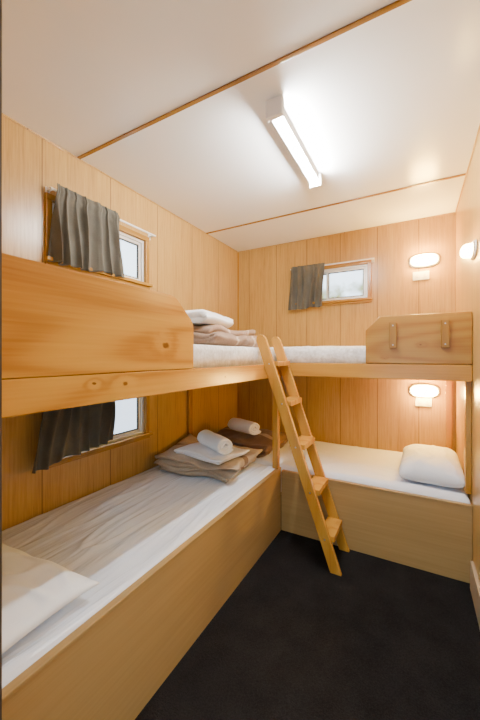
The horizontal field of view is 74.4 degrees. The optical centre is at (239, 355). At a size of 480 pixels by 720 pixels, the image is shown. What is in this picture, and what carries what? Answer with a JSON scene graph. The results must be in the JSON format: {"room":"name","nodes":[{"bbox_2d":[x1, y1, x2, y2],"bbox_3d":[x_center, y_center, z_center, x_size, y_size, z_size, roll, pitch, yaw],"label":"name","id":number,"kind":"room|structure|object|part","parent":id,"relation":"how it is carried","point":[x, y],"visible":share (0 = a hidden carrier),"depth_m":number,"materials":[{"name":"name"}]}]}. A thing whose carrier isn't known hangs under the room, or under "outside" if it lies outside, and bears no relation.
{"room":"dormitory","nodes":[
{"label":"dormitory","id":0,"kind":"room"},
{"bbox_2d":[2,115,237,530],"bbox_3d":[-0.731,0.069,2.120,0.070,2.330,2.800,0,0,29],"label":"wall","id":1,"kind":"structure","parent":0,"point":[187,264],"depth_m":1.90,"materials":[{"name":"brown wood"}]},
{"bbox_2d":[44,192,152,289],"bbox_3d":[-0.822,-0.641,1.902,0.102,0.364,0.720,0,0,29],"label":"window","id":2,"kind":"structure","parent":1,"relation":"in","point":[141,280],"depth_m":2.02,"materials":[{"name":"brown wood"}]},
{"bbox_3d":[-0.970,-0.641,1.600,0.016,0.300,0.032,0,0,29],"label":"architrave","id":3,"kind":"part","parent":2,"relation":"part of","materials":[{"name":"brown wood"}]},
{"bbox_3d":[-0.807,-0.807,1.894,0.016,0.032,0.704,0,0,29],"label":"architrave","id":4,"kind":"part","parent":2,"relation":"part of","materials":[{"name":"brown wood"}]},
{"bbox_3d":[-0.805,-0.475,1.893,0.020,0.032,0.704,0,0,29],"label":"architrave","id":5,"kind":"part","parent":2,"relation":"part of","materials":[{"name":"brown wood"}]},
{"bbox_3d":[-0.843,-0.783,1.913,0.055,0.016,0.640,0,0,29],"label":"frame","id":6,"kind":"part","parent":2,"relation":"part of","materials":[{"name":"brown wood"}]},
{"bbox_3d":[-0.788,-0.487,1.883,0.024,0.020,0.720,0,0,29],"label":"sill","id":7,"kind":"part","parent":2,"relation":"part of","materials":[{"name":"brown wood"}]},
{"bbox_3d":[-0.766,-0.766,2.039,0.016,0.018,0.314,0,0,29],"label":"sash rail","id":8,"kind":"part","parent":2,"relation":"part of","materials":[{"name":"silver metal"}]},
{"bbox_3d":[-0.694,-0.641,2.168,0.016,0.232,0.018,0,0,29],"label":"sash rail","id":9,"kind":"part","parent":2,"relation":"part of","materials":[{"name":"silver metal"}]},
{"bbox_3d":[-0.691,-0.641,2.186,0.055,0.268,0.016,0,0,29],"label":"frame","id":10,"kind":"part","parent":2,"relation":"part of","materials":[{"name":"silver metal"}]},
{"bbox_3d":[-0.644,-0.641,2.188,0.016,0.300,0.032,0,0,29],"label":"architrave","id":11,"kind":"part","parent":2,"relation":"part of","materials":[{"name":"beige wood"}]},
{"bbox_2d":[45,186,155,239],"bbox_3d":[-0.783,-0.834,1.895,0.056,0.040,0.725,0,0,29],"label":"curtain rod","id":12,"kind":"object","parent":1,"relation":"attached to","point":[47,189],"visible":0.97,"depth_m":2.00,"materials":[{"name":"white metal"}]},
{"bbox_2d":[48,183,123,277],"bbox_3d":[-0.818,-0.667,1.757,0.074,0.399,0.458,0,0,29],"label":"curtain","id":13,"kind":"object","parent":12,"relation":"hanging from","point":[84,233],"visible":1,"depth_m":1.72,"materials":[{"name":"grey fabric"}]},
{"bbox_2d":[49,396,152,467],"bbox_3d":[-0.822,0.384,1.902,0.102,0.364,0.720,0,0,29],"label":"window","id":14,"kind":"structure","parent":1,"relation":"in","point":[142,403],"depth_m":2.07,"materials":[{"name":"brown wood"}]},
{"bbox_3d":[-0.805,0.550,1.893,0.020,0.032,0.704,0,0,29],"label":"architrave","id":15,"kind":"part","parent":14,"relation":"part of","materials":[{"name":"brown wood"}]},
{"bbox_3d":[-0.788,0.538,1.883,0.024,0.020,0.720,0,0,29],"label":"sill","id":16,"kind":"part","parent":14,"relation":"part of","materials":[{"name":"brown wood"}]},
{"bbox_3d":[-0.843,0.526,1.913,0.055,0.016,0.640,0,0,29],"label":"frame","id":17,"kind":"part","parent":14,"relation":"part of","materials":[{"name":"brown wood"}]},
{"bbox_3d":[-0.766,0.509,2.039,0.016,0.018,0.314,0,0,29],"label":"sash rail","id":18,"kind":"part","parent":14,"relation":"part of","materials":[{"name":"silver metal"}]},
{"bbox_3d":[-0.694,0.384,2.168,0.016,0.232,0.018,0,0,29],"label":"sash rail","id":19,"kind":"part","parent":14,"relation":"part of","materials":[{"name":"silver metal"}]},
{"bbox_3d":[-0.691,0.384,2.186,0.055,0.268,0.016,0,0,29],"label":"frame","id":20,"kind":"part","parent":14,"relation":"part of","materials":[{"name":"brown wood"}]},
{"bbox_3d":[-0.644,0.384,2.188,0.016,0.300,0.032,0,0,29],"label":"architrave","id":21,"kind":"part","parent":14,"relation":"part of","materials":[{"name":"brown wood"}]},
{"bbox_2d":[2,113,237,251],"bbox_3d":[-0.673,-1.092,2.145,0.007,0.008,2.700,0,0,29],"label":"trim","id":22,"kind":"structure","parent":1,"relation":"attached to","point":[3,114],"depth_m":1.85,"materials":[{"name":"brown wood"}]},
{"bbox_2d":[2,0,479,251],"bbox_3d":[0.149,-1.126,1.672,2.044,0.060,2.870,0,0,29],"label":"ceiling","id":23,"kind":"structure","parent":0,"point":[391,101],"depth_m":1.35,"materials":[{"name":"paint"}]},
{"bbox_2d":[77,0,411,158],"bbox_3d":[-0.064,-1.093,1.287,1.904,0.006,0.018,0,0,29],"label":"trim","id":24,"kind":"structure","parent":23,"relation":"attached to","point":[397,3],"depth_m":1.20,"materials":[{"name":"brown wood"}]},
{"bbox_2d":[265,95,321,188],"bbox_3d":[0.301,-1.056,1.626,0.078,0.077,0.659,0,0,29],"label":"fluorescent light","id":25,"kind":"object","parent":23,"relation":"attached to","point":[275,112],"visible":1,"depth_m":1.51,"materials":[{"name":"white plastic"}]},
{"bbox_2d":[206,173,465,233],"bbox_3d":[0.530,-1.093,2.359,1.904,0.006,0.018,0,0,29],"label":"trim","id":26,"kind":"structure","parent":23,"relation":"attached to","point":[464,174],"depth_m":2.23,"materials":[{"name":"brown wood"}]},
{"bbox_2d":[135,530,479,719],"bbox_3d":[0.004,1.264,1.410,2.044,0.060,3.470,0,0,29],"label":"floor","id":27,"kind":"structure","parent":0,"point":[296,639],"depth_m":1.32,"materials":[{"name":"grey carpet"}]},
{"bbox_2d":[2,253,280,719],"bbox_3d":[-0.517,0.498,1.604,0.802,1.472,1.895,0,0,29],"label":"bunk bed","id":28,"kind":"object","parent":27,"relation":"on","point":[70,338],"visible":0.77,"depth_m":1.01,"materials":[{"name":"brown wood"}]},
{"bbox_2d":[2,463,273,687],"bbox_3d":[-0.527,0.872,1.609,0.777,0.206,1.889,0,0,29],"label":"mattress","id":29,"kind":"object","parent":28,"relation":"on","point":[113,535],"visible":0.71,"depth_m":1.40,"materials":[{"name":"white fabric"}]},
{"bbox_2d":[2,543,99,653],"bbox_3d":[-0.845,0.711,0.966,0.670,0.121,0.430,0,0,24],"label":"pillow","id":30,"kind":"object","parent":29,"relation":"on","point":[34,589],"visible":0.91,"depth_m":0.94,"materials":[{"name":"white fabric"}]},
{"bbox_2d":[153,433,262,482],"bbox_3d":[-0.220,0.700,2.223,0.648,0.148,0.553,0,0,26],"label":"blanket","id":31,"kind":"object","parent":29,"relation":"on","point":[169,460],"visible":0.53,"depth_m":2.06,"materials":[{"name":"beige fabric"}]},
{"bbox_2d":[174,442,249,464],"bbox_3d":[-0.191,0.640,2.150,0.433,0.044,0.326,0,0,36],"label":"sheet","id":32,"kind":"object","parent":31,"relation":"on","point":[197,450],"visible":0.79,"depth_m":2.06,"materials":[{"name":"white fabric"}]},
{"bbox_2d":[197,429,233,454],"bbox_3d":[-0.172,0.573,2.131,0.124,0.106,0.318,0,0,-31],"label":"towel","id":33,"kind":"object","parent":32,"relation":"on","point":[222,445],"visible":1,"depth_m":2.03,"materials":[{"name":"white fabric"}]},
{"bbox_3d":[-0.185,0.099,1.419,0.035,0.090,1.893,0,0,29],"label":"rail","id":34,"kind":"part","parent":28,"relation":"part of","materials":[{"name":"brown wood"}]},
{"bbox_2d":[193,344,273,367],"bbox_3d":[-0.539,0.012,1.615,0.749,0.146,1.889,0,0,29],"label":"mattress","id":35,"kind":"object","parent":28,"relation":"on","point":[204,356],"visible":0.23,"depth_m":1.68,"materials":[{"name":"white fabric"}]},
{"bbox_2d":[193,324,257,346],"bbox_3d":[-0.217,-0.121,2.051,0.560,0.128,0.744,0,0,27],"label":"blanket","id":36,"kind":"object","parent":35,"relation":"on","point":[217,335],"visible":0.61,"depth_m":1.76,"materials":[{"name":"beige fabric"}]},
{"bbox_2d":[185,309,233,327],"bbox_3d":[-0.297,-0.226,1.940,0.409,0.090,0.394,0,0,23],"label":"towel","id":37,"kind":"object","parent":36,"relation":"on","point":[198,317],"visible":0.39,"depth_m":1.76,"materials":[{"name":"white fabric"}]},
{"bbox_3d":[0.254,0.466,2.220,0.041,0.641,0.040,0,0,29],"label":"post","id":38,"kind":"part","parent":28,"relation":"part of","materials":[{"name":"brown wood"}]},
{"bbox_2d":[256,334,349,575],"bbox_3d":[0.400,0.548,2.013,0.529,1.371,0.275,0,0,29],"label":"ladder","id":39,"kind":"object","parent":27,"relation":"on","point":[329,530],"visible":1,"depth_m":1.97,"materials":[{"name":"brown wood"}]},
{"bbox_2d":[281,311,472,582],"bbox_3d":[0.613,0.496,2.506,1.902,1.476,0.821,0,0,29],"label":"bunk bed","id":40,"kind":"object","parent":27,"relation":"on","point":[426,533],"visible":0.86,"depth_m":1.86,"materials":[{"name":"brown wood"}]},
{"bbox_2d":[253,441,470,503],"bbox_3d":[0.623,0.870,2.527,1.896,0.209,0.768,0,0,29],"label":"mattress","id":41,"kind":"object","parent":40,"relation":"on","point":[367,466],"visible":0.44,"depth_m":2.21,"materials":[{"name":"white fabric"}]},
{"bbox_2d":[216,427,287,457],"bbox_3d":[0.071,0.702,2.706,0.620,0.143,0.551,0,0,35],"label":"blanket","id":42,"kind":"object","parent":41,"relation":"on","point":[263,440],"visible":0.62,"depth_m":2.57,"materials":[{"name":"brown fabric"}]},
{"bbox_2d":[227,418,260,434],"bbox_3d":[0.030,0.587,2.659,0.128,0.108,0.298,0,0,-41],"label":"towel","id":43,"kind":"object","parent":42,"relation":"on","point":[238,424],"visible":1,"depth_m":2.59,"materials":[{"name":"white fabric"}]},
{"bbox_2d":[399,444,464,487],"bbox_3d":[1.258,0.698,2.092,0.345,0.152,0.572,0,0,30],"label":"pillow","id":44,"kind":"object","parent":41,"relation":"on","point":[429,464],"visible":1,"depth_m":1.91,"materials":[{"name":"white fabric"}]},
{"bbox_2d":[270,346,470,364],"bbox_3d":[0.626,0.004,2.533,1.896,0.162,0.754,0,0,29],"label":"mattress","id":45,"kind":"object","parent":40,"relation":"on","point":[297,354],"visible":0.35,"depth_m":2.14,"materials":[{"name":"white fabric"}]},
{"bbox_3d":[0.766,0.093,1.996,1.138,0.092,0.035,0,0,29],"label":"rail","id":46,"kind":"part","parent":40,"relation":"part of","materials":[{"name":"brown wood"}]},
{"bbox_2d":[239,213,455,452],"bbox_3d":[0.828,0.069,2.897,1.904,2.330,0.070,0,0,29],"label":"wall","id":47,"kind":"structure","parent":0,"point":[382,414],"depth_m":2.75,"materials":[{"name":"brown wood"}]},
{"bbox_2d":[237,252,238,417],"bbox_3d":[-0.019,0.073,3.320,0.012,2.321,0.012,0,0,29],"label":"trim","id":48,"kind":"structure","parent":47,"relation":"attached to","point":[238,252],"depth_m":3.31,"materials":[{"name":"brown wood"}]},
{"bbox_2d":[290,258,373,269],"bbox_3d":[0.809,-0.816,2.835,0.730,0.040,0.056,0,0,29],"label":"curtain rod","id":49,"kind":"object","parent":47,"relation":"attached to","point":[372,259],"visible":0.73,"depth_m":2.72,"materials":[{"name":"white metal"}]},
{"bbox_2d":[288,263,324,309],"bbox_3d":[0.603,-0.633,2.912,0.352,0.406,0.068,0,0,30],"label":"curtain","id":50,"kind":"object","parent":49,"relation":"hanging from","point":[306,281],"visible":1,"depth_m":2.91,"materials":[{"name":"grey fabric"}]},
{"bbox_2d":[295,259,371,305],"bbox_3d":[0.823,-0.641,2.870,0.710,0.364,0.102,0,0,29],"label":"window","id":51,"kind":"structure","parent":47,"relation":"in","point":[366,297],"depth_m":2.77,"materials":[{"name":"white plastic"}]},
{"bbox_3d":[0.804,-0.641,2.900,0.018,0.232,0.016,0,0,29],"label":"sash rail","id":52,"kind":"part","parent":51,"relation":"part of","materials":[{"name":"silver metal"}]},
{"bbox_3d":[0.804,-0.487,2.836,0.710,0.020,0.024,0,0,29],"label":"sill","id":53,"kind":"part","parent":51,"relation":"part of","materials":[{"name":"brown wood"}]},
{"bbox_3d":[0.834,-0.783,2.891,0.630,0.016,0.055,0,0,29],"label":"frame","id":54,"kind":"part","parent":51,"relation":"part of","materials":[{"name":"brown wood"}]},
{"bbox_3d":[0.944,-0.766,2.822,0.339,0.018,0.016,0,0,29],"label":"sash rail","id":55,"kind":"part","parent":51,"relation":"part of","materials":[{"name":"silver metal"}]},
{"bbox_3d":[0.944,-0.516,2.822,0.339,0.018,0.016,0,0,29],"label":"sash rail","id":56,"kind":"part","parent":51,"relation":"part of","materials":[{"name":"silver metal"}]},
{"bbox_3d":[0.813,-0.475,2.853,0.694,0.032,0.020,0,0,29],"label":"architrave","id":57,"kind":"part","parent":51,"relation":"part of","materials":[{"name":"brown wood"}]},
{"bbox_3d":[0.814,-0.807,2.855,0.694,0.032,0.016,0,0,29],"label":"architrave","id":58,"kind":"part","parent":51,"relation":"part of","materials":[{"name":"brown wood"}]},
{"bbox_3d":[1.085,-0.641,2.744,0.018,0.232,0.016,0,0,29],"label":"sash rail","id":59,"kind":"part","parent":51,"relation":"part of","materials":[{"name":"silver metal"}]},
{"bbox_3d":[1.103,-0.641,2.742,0.016,0.268,0.055,0,0,29],"label":"frame","id":60,"kind":"part","parent":51,"relation":"part of","materials":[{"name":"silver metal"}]},
{"bbox_3d":[1.104,-0.641,2.695,0.032,0.300,0.016,0,0,29],"label":"architrave","id":61,"kind":"part","parent":51,"relation":"part of","materials":[{"name":"brown wood"}]},
{"bbox_2d":[239,212,454,251],"bbox_3d":[0.809,-1.092,2.863,1.890,0.008,0.007,0,0,29],"label":"trim","id":62,"kind":"structure","parent":47,"relation":"attached to","point":[452,212],"depth_m":2.76,"materials":[{"name":"brown wood"}]},
{"bbox_2d":[413,271,428,280],"bbox_3d":[1.437,-0.638,2.510,0.114,0.068,0.014,0,0,29],"label":"light switch","id":63,"kind":"object","parent":47,"relation":"attached to","point":[423,275],"visible":1,"depth_m":2.51,"materials":[{"name":"white plastic"}]},
{"bbox_2d":[415,398,431,406],"bbox_3d":[1.453,0.366,2.502,0.114,0.068,0.014,0,0,29],"label":"light switch","id":64,"kind":"object","parent":47,"relation":"attached to","point":[426,402],"visible":1,"depth_m":2.50,"materials":[{"name":"white plastic"}]},
{"bbox_2d":[409,253,439,267],"bbox_3d":[1.441,-0.756,2.471,0.216,0.114,0.079,0,0,29],"label":"wall lamp","id":65,"kind":"object","parent":47,"relation":"attached to","point":[424,260],"visible":1,"depth_m":2.46,"materials":[{"name":"white ceramic"}]},
{"bbox_2d":[412,254,436,264],"bbox_3d":[1.437,-0.756,2.465,0.172,0.078,0.064,0,0,29],"label":"diffuser","id":66,"kind":"object","parent":65,"relation":"attached to","point":[419,259],"depth_m":2.45,"materials":[{"name":"white plastic"}]},
{"bbox_2d":[409,384,439,397],"bbox_3d":[1.441,0.276,2.471,0.216,0.114,0.079,0,0,29],"label":"wall lamp","id":67,"kind":"object","parent":47,"relation":"attached to","point":[416,390],"visible":1,"depth_m":2.46,"materials":[{"name":"white plastic"}]},
{"bbox_2d":[412,386,436,395],"bbox_3d":[1.437,0.276,2.465,0.172,0.078,0.064,0,0,29],"label":"diffuser","id":68,"kind":"object","parent":67,"relation":"attached to","point":[416,390],"depth_m":2.45,"materials":[{"name":"white plastic"}]},
{"bbox_2d":[456,130,479,580],"bbox_3d":[0.996,0.069,1.163,0.070,2.330,2.800,0,0,29],"label":"wall","id":69,"kind":"structure","parent":0,"point":[468,210],"depth_m":1.71,"materials":[{"name":"brown wood"}]},
{"bbox_2d":[455,124,479,212],"bbox_3d":[0.986,-1.092,1.226,0.007,0.008,2.700,0,0,29],"label":"trim","id":70,"kind":"structure","parent":69,"relation":"attached to","point":[479,124],"depth_m":1.79,"materials":[{"name":"brown wood"}]},
{"bbox_2d":[460,239,477,259],"bbox_3d":[1.194,-0.551,1.659,0.062,0.089,0.168,0,0,29],"label":"wall lamp","id":71,"kind":"object","parent":69,"relation":"attached to","point":[469,250],"visible":1,"depth_m":1.61,"materials":[{"name":"white plastic"}]},
{"bbox_2d":[460,243,472,257],"bbox_3d":[1.190,-0.551,1.662,0.050,0.061,0.134,0,0,29],"label":"diffuser","id":72,"kind":"object","parent":71,"relation":"attached to","point":[466,251],"depth_m":1.62,"materials":[{"name":"white plastic"}]},
{"bbox_2d":[470,561,479,627],"bbox_3d":[0.778,1.159,0.861,0.018,0.150,1.860,0,0,29],"label":"baseboard","id":73,"kind":"structure","parent":69,"relation":"attached to","point":[474,580],"depth_m":1.55,"materials":[{"name":"beige paint"}]},
{"bbox_3d":[-0.522,0.069,0.461,1.904,2.330,0.100,0,0,29],"label":"wall","id":74,"kind":"structure","parent":0,"visible":0},
{"bbox_2d":[0,0,1,719],"bbox_3d":[-0.338,0.224,0.356,0.019,2.020,0.115,0,0,29],"label":"trim","id":75,"kind":"structure","parent":74,"relation":"attached to","point":[0,0],"depth_m":0.40,"materials":[{"name":"brown wood"}]},
{"bbox_3d":[-0.792,0.182,1.880,0.056,0.040,0.720,0,0,29],"label":"curtain rod","id":76,"kind":"object","parent":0,"visible":0},
{"bbox_2d":[32,401,115,473],"bbox_3d":[-0.858,0.353,1.688,0.069,0.396,0.478,0,0,29],"label":"curtain","id":77,"kind":"object","parent":76,"relation":"hanging from","point":[63,433],"visible":0.62,"depth_m":1.67,"materials":[{"name":"fabric"}]}
]}

